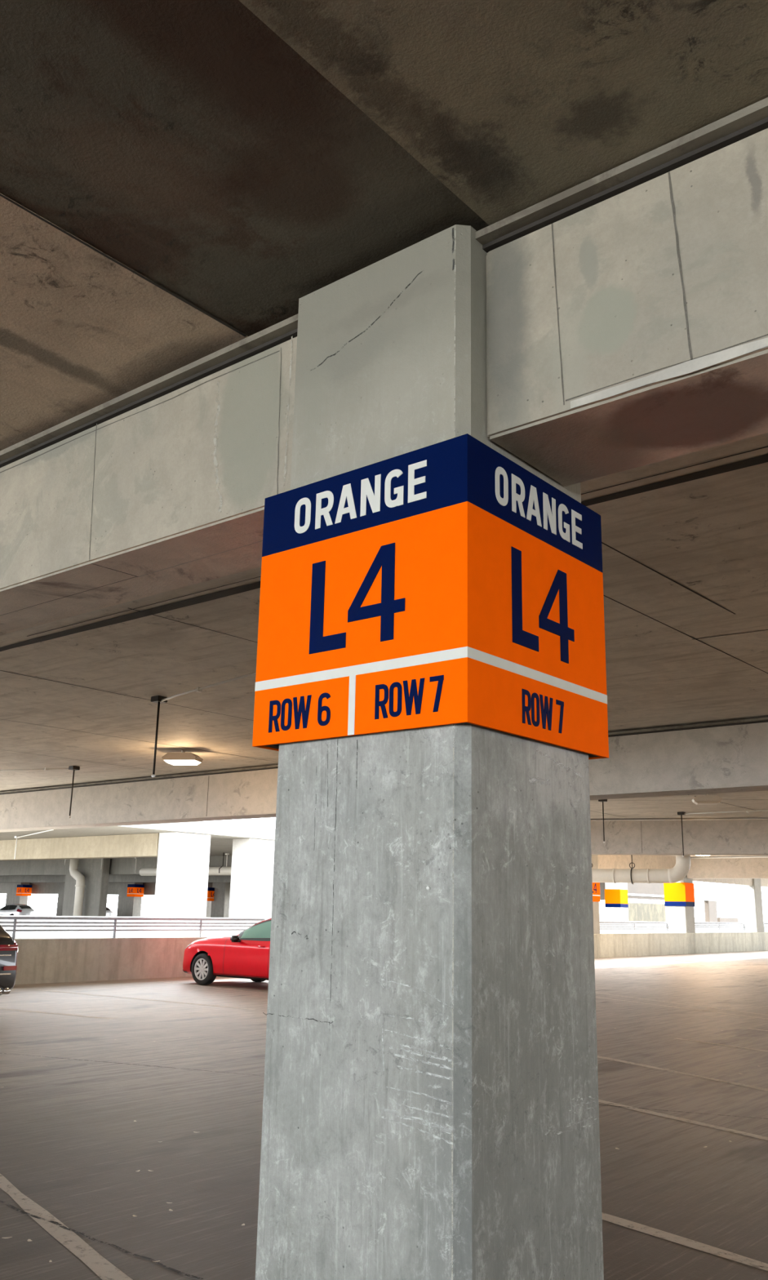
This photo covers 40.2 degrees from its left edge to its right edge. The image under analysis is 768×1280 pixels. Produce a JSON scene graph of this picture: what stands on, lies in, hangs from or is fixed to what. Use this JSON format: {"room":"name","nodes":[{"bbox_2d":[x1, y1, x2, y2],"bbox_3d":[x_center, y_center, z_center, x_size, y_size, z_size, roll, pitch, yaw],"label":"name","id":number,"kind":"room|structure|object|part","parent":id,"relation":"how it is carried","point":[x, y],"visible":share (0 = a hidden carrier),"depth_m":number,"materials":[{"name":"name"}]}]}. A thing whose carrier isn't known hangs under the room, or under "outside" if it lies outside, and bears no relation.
{"room":"parking garage","nodes":[
{"label":"parking garage","id":0,"kind":"room"},
{"bbox_2d":[0,821,275,861],"bbox_3d":[-33.699,15.747,74.722,91.260,0.420,48.400,-10,-18,38],"label":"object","id":1,"kind":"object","parent":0,"point":[222,835],"visible":0.02,"depth_m":38.10,"materials":[{"name":"concrete"}]},
{"bbox_2d":[13,829,53,859],"bbox_3d":[-12.699,7.422,38.053,0.179,0.870,5.848,10,-17,-30],"label":"hanging rod","id":2,"kind":"object","parent":1,"relation":"hanging from","point":[15,837],"visible":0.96,"depth_m":39.55,"materials":[{"name":"white metal"}]},
{"bbox_3d":[-14.166,7.998,40.409,0.042,0.870,0.042,-10,-18,38],"label":"rod","id":3,"kind":"part","parent":2,"relation":"part of","materials":[{"name":"white metal"}]},
{"bbox_2d":[0,833,159,861],"bbox_3d":[-38.790,12.975,61.860,80.000,0.790,0.600,-10,-18,38],"label":"girder","id":4,"kind":"object","parent":1,"relation":"attached to","point":[144,845],"visible":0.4,"depth_m":39.78,"materials":[{"name":"beige concrete"}]},
{"bbox_2d":[0,875,231,882],"bbox_3d":[-24.640,17.649,78.585,80.000,0.970,0.600,-10,-18,38],"label":"girder","id":5,"kind":"object","parent":1,"relation":"attached to","point":[43,878],"visible":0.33,"depth_m":73.78,"materials":[{"name":"grey concrete"}]},
{"bbox_2d":[0,855,231,875],"bbox_3d":[-30.957,15.553,71.121,80.000,0.870,0.600,-10,-18,38],"label":"girder","id":6,"kind":"object","parent":1,"relation":"attached to","point":[118,866],"visible":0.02,"depth_m":60.97,"materials":[{"name":"grey concrete"}]},
{"bbox_2d":[138,852,231,875],"bbox_3d":[-8.207,10.702,50.124,10.500,1.060,0.437,-10,-18,38],"label":"drain pipe","id":7,"kind":"object","parent":1,"relation":"hanging from","point":[213,871],"visible":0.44,"depth_m":49.81,"materials":[{"name":"paint"}]},
{"bbox_2d":[0,882,604,900],"bbox_3d":[-17.428,20.358,87.197,79.800,1.650,0.300,-10,-18,38],"label":"girder","id":8,"kind":"object","parent":1,"relation":"attached to","point":[37,887],"visible":0.02,"depth_m":97.04,"materials":[{"name":"grey concrete"}]},
{"bbox_2d":[0,0,767,858],"bbox_3d":[16.666,2.522,19.334,58.700,0.415,81.000,-10,-18,38],"label":"ceiling","id":9,"kind":"structure","parent":0,"point":[176,175],"depth_m":3.96,"materials":[{"name":"concrete"}]},
{"bbox_2d":[0,765,79,817],"bbox_3d":[-7.060,2.954,20.214,2.715,0.972,0.186,-4,-15,20],"label":"hanging rod","id":10,"kind":"object","parent":9,"relation":"hanging from","point":[73,768],"visible":1,"depth_m":19.89,"materials":[{"name":"paint"}]},
{"bbox_3d":[-5.877,2.882,19.773,0.026,0.890,0.026,-10,-18,38],"label":"rod","id":11,"kind":"part","parent":10,"relation":"part of","materials":[{"name":"paint"}]},
{"bbox_2d":[0,313,297,635],"bbox_3d":[-10.118,0.897,12.588,25.760,0.827,0.685,-10,-18,38],"label":"girder","id":12,"kind":"object","parent":9,"relation":"attached to","point":[162,485],"visible":0.87,"depth_m":5.16,"materials":[{"name":"grey concrete"}]},
{"bbox_2d":[161,749,203,765],"bbox_3d":[-3.356,1.952,17.509,0.600,0.237,0.340,-2,-15,10],"label":"ceiling lamp","id":13,"kind":"object","parent":9,"relation":"attached to","point":[183,758],"visible":1,"depth_m":17.36,"materials":[{"name":"white plastic"}]},
{"bbox_2d":[151,671,256,777],"bbox_3d":[-1.465,0.836,11.452,0.172,1.012,4.304,13,-19,-39],"label":"hanging rod","id":14,"kind":"object","parent":9,"relation":"hanging from","point":[159,700],"visible":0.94,"depth_m":12.86,"materials":[{"name":"paint"}]},
{"bbox_3d":[-2.813,1.216,12.971,0.026,0.930,0.026,-10,-18,38],"label":"rod","id":15,"kind":"part","parent":14,"relation":"part of","materials":[{"name":"paint"}]},
{"bbox_2d":[0,717,767,832],"bbox_3d":[9.114,0.750,10.485,58.200,0.860,0.720,-10,-18,38],"label":"girder","id":16,"kind":"object","parent":9,"relation":"attached to","point":[728,756],"visible":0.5,"depth_m":19.01,"materials":[{"name":"grey concrete"}]},
{"bbox_2d":[475,97,767,486],"bbox_3d":[12.777,-3.319,-5.604,31.550,0.825,0.685,-10,-18,38],"label":"girder","id":17,"kind":"object","parent":9,"relation":"attached to","point":[627,305],"visible":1,"depth_m":3.56,"materials":[{"name":"grey concrete"}]},
{"bbox_2d":[591,854,690,884],"bbox_3d":[6.475,6.418,31.218,5.125,1.642,0.486,-5,-16,24],"label":"drain pipe","id":18,"kind":"object","parent":9,"relation":"hanging from","point":[681,869],"visible":0.54,"depth_m":30.41,"materials":[{"name":"paint"}]},
{"bbox_2d":[598,795,694,843],"bbox_3d":[5.013,3.977,23.216,3.654,0.994,0.668,-4,-15,19],"label":"hanging rod","id":19,"kind":"object","parent":9,"relation":"hanging from","point":[603,800],"visible":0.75,"depth_m":23.41,"materials":[{"name":"paint"}]},
{"bbox_3d":[4.911,4.065,23.494,0.026,0.910,0.026,-10,-18,38],"label":"rod","id":20,"kind":"part","parent":19,"relation":"part of","materials":[{"name":"paint"}]},
{"bbox_2d":[590,819,767,855],"bbox_3d":[20.976,4.408,23.635,44.000,0.880,0.602,-4,-15,19],"label":"girder","id":21,"kind":"object","parent":9,"relation":"attached to","point":[715,837],"visible":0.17,"depth_m":27.81,"materials":[{"name":"grey concrete"}]},
{"bbox_2d":[597,854,767,887],"bbox_3d":[14.160,10.450,47.703,0.220,0.990,38.500,-10,-18,38],"label":"girder","id":22,"kind":"object","parent":9,"relation":"attached to","point":[605,861],"depth_m":43.86,"materials":[{"name":"concrete"}]},
{"bbox_2d":[691,794,722,804],"bbox_3d":[6.859,3.378,22.304,0.600,0.217,0.340,-2,-15,10],"label":"ceiling lamp","id":23,"kind":"object","parent":9,"relation":"attached to","point":[706,799],"visible":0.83,"depth_m":22.15,"materials":[{"name":"white plastic"}]},
{"bbox_2d":[677,809,767,857],"bbox_3d":[10.448,4.455,24.406,7.214,1.112,0.167,-8,-17,31],"label":"hanging rod","id":24,"kind":"object","parent":9,"relation":"hanging from","point":[681,814],"visible":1,"depth_m":26.07,"materials":[{"name":"paint"}]},
{"bbox_3d":[7.450,4.875,26.209,0.026,1.030,0.026,-10,-18,38],"label":"rod","id":25,"kind":"part","parent":24,"relation":"part of","materials":[{"name":"paint"}]},
{"bbox_2d":[687,857,767,879],"bbox_3d":[32.639,6.652,31.457,49.250,0.840,0.600,-10,-18,38],"label":"girder","id":26,"kind":"object","parent":9,"relation":"attached to","point":[731,868],"visible":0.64,"depth_m":45.23,"materials":[{"name":"beige concrete"}]},
{"bbox_2d":[0,950,767,1279],"bbox_3d":[19.891,6.285,15.579,50.150,0.454,81.000,-10,-18,38],"label":"floor","id":27,"kind":"structure","parent":0,"point":[73,1149],"depth_m":8.06,"materials":[{"name":"concrete"}]},
{"bbox_2d":[0,924,18,995],"bbox_3d":[-7.582,4.727,15.933,4.720,1.680,2.120,-10,-18,38],"label":"parked car","id":28,"kind":"object","parent":27,"relation":"on","point":[9,949],"visible":1,"depth_m":14.98,"materials":[{"name":"black paint"}]},
{"bbox_2d":[0,942,17,951],"bbox_3d":[-5.417,4.399,15.009,0.105,0.140,0.380,-10,-18,38],"label":"tail lamp","id":29,"kind":"object","parent":28,"relation":"attached to","point":[3,946],"depth_m":15.01,"materials":[{"name":"red plastic"}]},
{"bbox_2d":[182,918,271,985],"bbox_3d":[-2.253,6.500,21.966,4.462,1.455,2.120,-10,-18,38],"label":"parked car","id":30,"kind":"object","parent":27,"relation":"on","point":[245,954],"visible":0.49,"depth_m":21.55,"materials":[{"name":"red paint"}]},
{"bbox_2d":[230,935,239,942],"bbox_3d":[-3.047,6.103,21.435,0.160,0.130,0.160,-10,-18,38],"label":"mirror","id":31,"kind":"object","parent":30,"relation":"attached to","point":[234,938],"depth_m":21.39,"materials":[{"name":"black plastic"}]},
{"bbox_3d":[-2.740,6.812,21.203,1.956,0.077,0.124,-10,-18,38],"label":"sill trim","id":32,"kind":"part","parent":30,"relation":"part of","materials":[{"name":"red paint"}]},
{"bbox_3d":[-2.204,5.834,21.169,1.992,0.470,0.240,-10,-18,38],"label":"window trim","id":33,"kind":"part","parent":30,"relation":"part of","materials":[{"name":"black plastic"}]},
{"bbox_2d":[255,224,604,1279],"bbox_3d":[0.189,0.571,3.995,0.891,4.091,0.884,-10,-18,38],"label":"concrete column","id":34,"kind":"structure","parent":27,"relation":"on","point":[431,1104],"depth_m":3.53,"materials":[{"name":"grey concrete"}]},
{"bbox_2d":[252,433,608,759],"bbox_3d":[0.199,-0.056,4.175,0.998,1.010,0.971,-10,-18,38],"label":"parking sign","id":35,"kind":"object","parent":34,"relation":"attached to","point":[447,582],"visible":0.99,"depth_m":3.79,"materials":[{"name":"orange plastic"}]},
{"bbox_3d":[0.190,0.423,4.053,0.966,0.008,0.939,-10,-18,38],"label":"frame","id":36,"kind":"part","parent":35,"relation":"part of","materials":[{"name":"orange metal"}]},
{"bbox_2d":[591,854,600,958],"bbox_3d":[7.544,9.948,39.955,0.950,4.110,0.950,-10,-18,38],"label":"concrete column","id":37,"kind":"structure","parent":27,"relation":"on","point":[594,857],"depth_m":39.71,"materials":[{"name":"beige concrete"}]},
{"bbox_2d":[592,882,600,902],"bbox_3d":[7.561,9.459,40.058,0.998,1.010,0.971,-10,-18,38],"label":"parking sign","id":38,"kind":"object","parent":37,"relation":"attached to","point":[596,886],"visible":0.26,"depth_m":39.85,"materials":[{"name":"orange plastic"}]},
{"bbox_2d":[665,857,696,954],"bbox_3d":[13.104,11.750,46.534,0.950,4.110,0.950,-10,-18,38],"label":"concrete column","id":39,"kind":"structure","parent":27,"relation":"on","point":[679,919],"depth_m":46.04,"materials":[{"name":"white concrete"}]},
{"bbox_2d":[663,882,695,906],"bbox_3d":[13.113,11.308,46.619,0.994,1.010,0.967,-10,-18,38],"label":"parking sign","id":40,"kind":"object","parent":39,"relation":"attached to","point":[677,894],"visible":0.89,"depth_m":46.27,"materials":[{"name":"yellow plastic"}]},
{"bbox_2d":[736,878,765,951],"bbox_3d":[18.410,13.470,52.814,0.950,4.110,0.950,-10,-18,38],"label":"concrete column","id":41,"kind":"structure","parent":27,"relation":"on","point":[749,899],"depth_m":52.47,"materials":[{"name":"white concrete"}]},
{"bbox_2d":[13,932,767,984],"bbox_3d":[0.666,9.184,31.029,0.440,0.880,81.000,-10,-18,38],"label":"wall","id":42,"kind":"structure","parent":0,"point":[39,960],"depth_m":23.57,"materials":[{"name":"concrete"}]},
{"bbox_2d":[0,915,767,938],"bbox_3d":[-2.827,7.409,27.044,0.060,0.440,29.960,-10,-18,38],"label":"railing","id":43,"kind":"object","parent":42,"relation":"on","point":[14,926],"visible":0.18,"depth_m":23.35,"materials":[{"name":"grey metal"}]},
{"bbox_3d":[-7.550,5.893,21.452,0.055,0.410,0.055,9,-16,-27],"label":"post","id":44,"kind":"part","parent":43,"relation":"part of","materials":[{"name":"grey metal"}]},
{"bbox_3d":[-5.976,6.403,23.315,0.055,0.410,0.055,-3,-15,16],"label":"post","id":45,"kind":"part","parent":43,"relation":"part of","materials":[{"name":"grey metal"}]},
{"bbox_3d":[-2.828,7.462,27.030,0.040,0.040,29.900,-10,-18,38],"label":"rail","id":46,"kind":"part","parent":43,"relation":"part of","materials":[{"name":"grey metal"}]},
{"bbox_3d":[-2.827,7.380,27.052,0.040,0.040,29.900,-10,-18,38],"label":"rail","id":47,"kind":"part","parent":43,"relation":"part of","materials":[{"name":"grey metal"}]},
{"bbox_3d":[-2.825,7.312,27.069,0.040,0.040,29.900,-10,-18,38],"label":"rail","id":48,"kind":"part","parent":43,"relation":"part of","materials":[{"name":"grey metal"}]},
{"bbox_3d":[-2.824,7.225,27.091,0.060,0.060,29.900,-10,-18,38],"label":"rail","id":49,"kind":"part","parent":43,"relation":"part of","materials":[{"name":"grey metal"}]},
{"bbox_3d":[-4.402,6.913,25.177,0.055,0.410,0.055,-3,-15,16],"label":"post","id":50,"kind":"part","parent":43,"relation":"part of","materials":[{"name":"grey metal"}]},
{"bbox_2d":[600,921,668,933],"bbox_3d":[10.103,11.601,42.322,0.090,0.454,6.260,-10,-18,38],"label":"railing","id":51,"kind":"object","parent":42,"relation":"on","point":[633,922],"visible":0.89,"depth_m":42.32,"materials":[{"name":"grey metal"}]},
{"bbox_3d":[10.101,11.725,42.290,0.070,0.199,6.200,-10,-18,38],"label":"rail","id":52,"kind":"part","parent":51,"relation":"part of","materials":[{"name":"grey metal"}]},
{"bbox_3d":[10.103,11.643,42.312,0.070,0.199,6.200,-10,-18,38],"label":"rail","id":53,"kind":"part","parent":51,"relation":"part of","materials":[{"name":"grey metal"}]},
{"bbox_3d":[10.109,11.599,42.330,0.070,0.246,6.219,-10,-18,38],"label":"rail","id":54,"kind":"part","parent":51,"relation":"part of","materials":[{"name":"grey metal"}]},
{"bbox_3d":[10.114,11.510,42.357,0.090,0.259,6.228,-10,-18,38],"label":"rail","id":55,"kind":"part","parent":51,"relation":"part of","materials":[{"name":"grey metal"}]},
{"bbox_2d":[694,922,745,932],"bbox_3d":[15.600,13.383,48.827,0.090,0.454,6.260,-10,-18,38],"label":"railing","id":56,"kind":"object","parent":42,"relation":"on","point":[718,923],"visible":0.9,"depth_m":48.78,"materials":[{"name":"grey metal"}]},
{"bbox_3d":[15.610,13.291,48.861,0.090,0.259,6.228,-10,-18,38],"label":"rail","id":57,"kind":"part","parent":56,"relation":"part of","materials":[{"name":"grey metal"}]},
{"bbox_3d":[15.597,13.506,48.795,0.070,0.199,6.200,-10,-18,38],"label":"rail","id":58,"kind":"part","parent":56,"relation":"part of","materials":[{"name":"grey metal"}]},
{"bbox_3d":[15.599,13.424,48.816,0.070,0.199,6.200,-10,-18,38],"label":"rail","id":59,"kind":"part","parent":56,"relation":"part of","materials":[{"name":"grey metal"}]},
{"bbox_3d":[15.606,13.381,48.834,0.070,0.246,6.219,-10,-18,38],"label":"rail","id":60,"kind":"part","parent":56,"relation":"part of","materials":[{"name":"grey metal"}]},
{"bbox_2d":[626,883,664,900],"bbox_3d":[19.495,18.652,78.802,0.650,1.550,9.100,-10,-18,38],"label":"beam","id":61,"kind":"structure","parent":0,"point":[636,891],"depth_m":78.67,"materials":[{"name":"white concrete"}]},
{"bbox_2d":[628,902,666,921],"bbox_3d":[19.349,21.115,78.250,0.400,2.900,9.100,-10,-18,38],"label":"wall","id":62,"kind":"structure","parent":0,"point":[637,912],"depth_m":78.44,"materials":[{"name":"beige concrete"}]},
{"bbox_2d":[704,901,717,922],"bbox_3d":[27.380,23.304,87.851,0.400,2.850,1.700,-10,-18,38],"label":"concrete column","id":63,"kind":"structure","parent":0,"point":[710,907],"depth_m":87.54,"materials":[{"name":"beige concrete"}]},
{"bbox_2d":[695,886,737,902],"bbox_3d":[28.619,21.780,89.763,0.400,1.100,8.700,-10,-18,38],"label":"beam","id":64,"kind":"structure","parent":63,"relation":"on","point":[706,894],"depth_m":88.77,"materials":[{"name":"grey concrete"}]},
{"bbox_2d":[717,917,738,922],"bbox_3d":[29.725,24.936,90.505,0.500,1.900,4.900,-10,-18,38],"label":"wall","id":65,"kind":"structure","parent":0,"point":[719,919],"depth_m":89.86,"materials":[{"name":"white concrete"}]},
{"bbox_3d":[-34.354,19.967,73.050,91.100,0.450,50.000,-10,-18,38],"label":"floor","id":66,"kind":"structure","parent":0,"visible":0},
{"bbox_2d":[0,904,34,915],"bbox_3d":[-31.346,22.900,88.060,4.462,1.455,1.810,-8,-17,33],"label":"parked car","id":67,"kind":"object","parent":66,"relation":"on","point":[10,909],"visible":0.61,"depth_m":86.95,"materials":[{"name":"white paint"}]},
{"bbox_2d":[5,882,29,905],"bbox_3d":[-34.797,24.434,99.553,2.300,4.070,0.900,-10,-18,38],"label":"concrete column","id":68,"kind":"structure","parent":66,"relation":"on","point":[11,898],"depth_m":99.22,"materials":[{"name":"grey concrete"}]},
{"bbox_2d":[16,884,32,896],"bbox_3d":[-33.734,23.474,98.427,0.998,1.010,0.971,-10,-18,38],"label":"parking sign","id":69,"kind":"object","parent":68,"relation":"attached to","point":[22,890],"visible":1,"depth_m":98.10,"materials":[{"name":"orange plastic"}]},
{"bbox_2d":[56,882,65,915],"bbox_3d":[-27.513,23.093,93.766,4.300,4.070,0.900,-10,-18,38],"label":"concrete column","id":70,"kind":"structure","parent":66,"relation":"on","point":[61,885],"depth_m":94.45,"materials":[{"name":"grey concrete"}]},
{"bbox_2d":[69,858,85,915],"bbox_3d":[-16.997,14.086,57.853,1.263,4.050,0.556,-10,-18,38],"label":"downpipe","id":71,"kind":"object","parent":66,"relation":"on","point":[80,885],"visible":0.88,"depth_m":57.58,"materials":[{"name":"white plastic"}]},
{"bbox_2d":[62,857,110,916],"bbox_3d":[-16.629,14.234,58.439,3.400,4.070,0.500,-10,-18,38],"label":"concrete column","id":72,"kind":"structure","parent":66,"relation":"on","point":[96,879],"depth_m":57.88,"materials":[{"name":"grey concrete"}]},
{"bbox_2d":[105,906,113,916],"bbox_3d":[-23.883,22.168,84.629,4.462,1.455,1.810,-8,-17,33],"label":"parked car","id":73,"kind":"object","parent":66,"relation":"on","point":[108,913],"visible":0.06,"depth_m":83.76,"materials":[{"name":"white paint"}]},
{"bbox_2d":[116,882,142,916],"bbox_3d":[-21.546,21.994,89.024,2.100,4.070,0.900,-10,-18,38],"label":"concrete column","id":74,"kind":"structure","parent":66,"relation":"on","point":[127,906],"depth_m":88.53,"materials":[{"name":"grey concrete"}]},
{"bbox_2d":[126,884,144,897],"bbox_3d":[-20.870,21.057,88.218,0.998,1.010,0.971,-10,-18,38],"label":"parking sign","id":75,"kind":"object","parent":74,"relation":"attached to","point":[133,890],"visible":1,"depth_m":87.89,"materials":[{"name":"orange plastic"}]},
{"bbox_2d":[153,831,210,917],"bbox_3d":[-7.088,8.848,36.737,0.950,4.070,1.600,-10,-18,38],"label":"concrete column","id":76,"kind":"structure","parent":66,"relation":"on","point":[183,858],"depth_m":36.44,"materials":[{"name":"white concrete"}]},
{"bbox_2d":[205,882,212,917],"bbox_3d":[-14.455,20.689,83.390,1.400,4.070,0.900,-10,-18,38],"label":"concrete column","id":77,"kind":"structure","parent":66,"relation":"on","point":[210,884],"depth_m":82.94,"materials":[{"name":"grey concrete"}]},
{"bbox_2d":[210,882,231,917],"bbox_3d":[-12.634,20.354,81.943,1.500,4.070,0.900,-10,-18,38],"label":"concrete column","id":78,"kind":"structure","parent":66,"relation":"on","point":[220,904],"depth_m":81.50,"materials":[{"name":"grey concrete"}]},
{"bbox_2d":[206,887,214,901],"bbox_3d":[-13.716,19.917,82.219,0.998,1.010,0.971,-10,-18,38],"label":"parking sign","id":79,"kind":"object","parent":78,"relation":"attached to","point":[211,891],"visible":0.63,"depth_m":81.74,"materials":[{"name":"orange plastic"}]},
{"bbox_2d":[228,838,275,918],"bbox_3d":[-4.371,9.729,39.952,0.950,4.070,3.200,-10,-18,38],"label":"concrete column","id":80,"kind":"structure","parent":66,"relation":"on","point":[252,860],"depth_m":38.99,"materials":[{"name":"white concrete"}]},
{"bbox_2d":[604,882,628,921],"bbox_3d":[13.571,15.545,61.184,0.950,4.070,1.000,-10,-18,38],"label":"concrete column","id":81,"kind":"structure","parent":66,"relation":"on","point":[612,913],"depth_m":60.85,"materials":[{"name":"white concrete"}]},
{"bbox_2d":[604,888,628,907],"bbox_3d":[13.557,15.079,61.262,0.994,1.010,0.967,-10,-18,38],"label":"parking sign","id":82,"kind":"object","parent":81,"relation":"attached to","point":[613,897],"visible":0.96,"depth_m":60.92,"materials":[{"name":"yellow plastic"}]}
]}

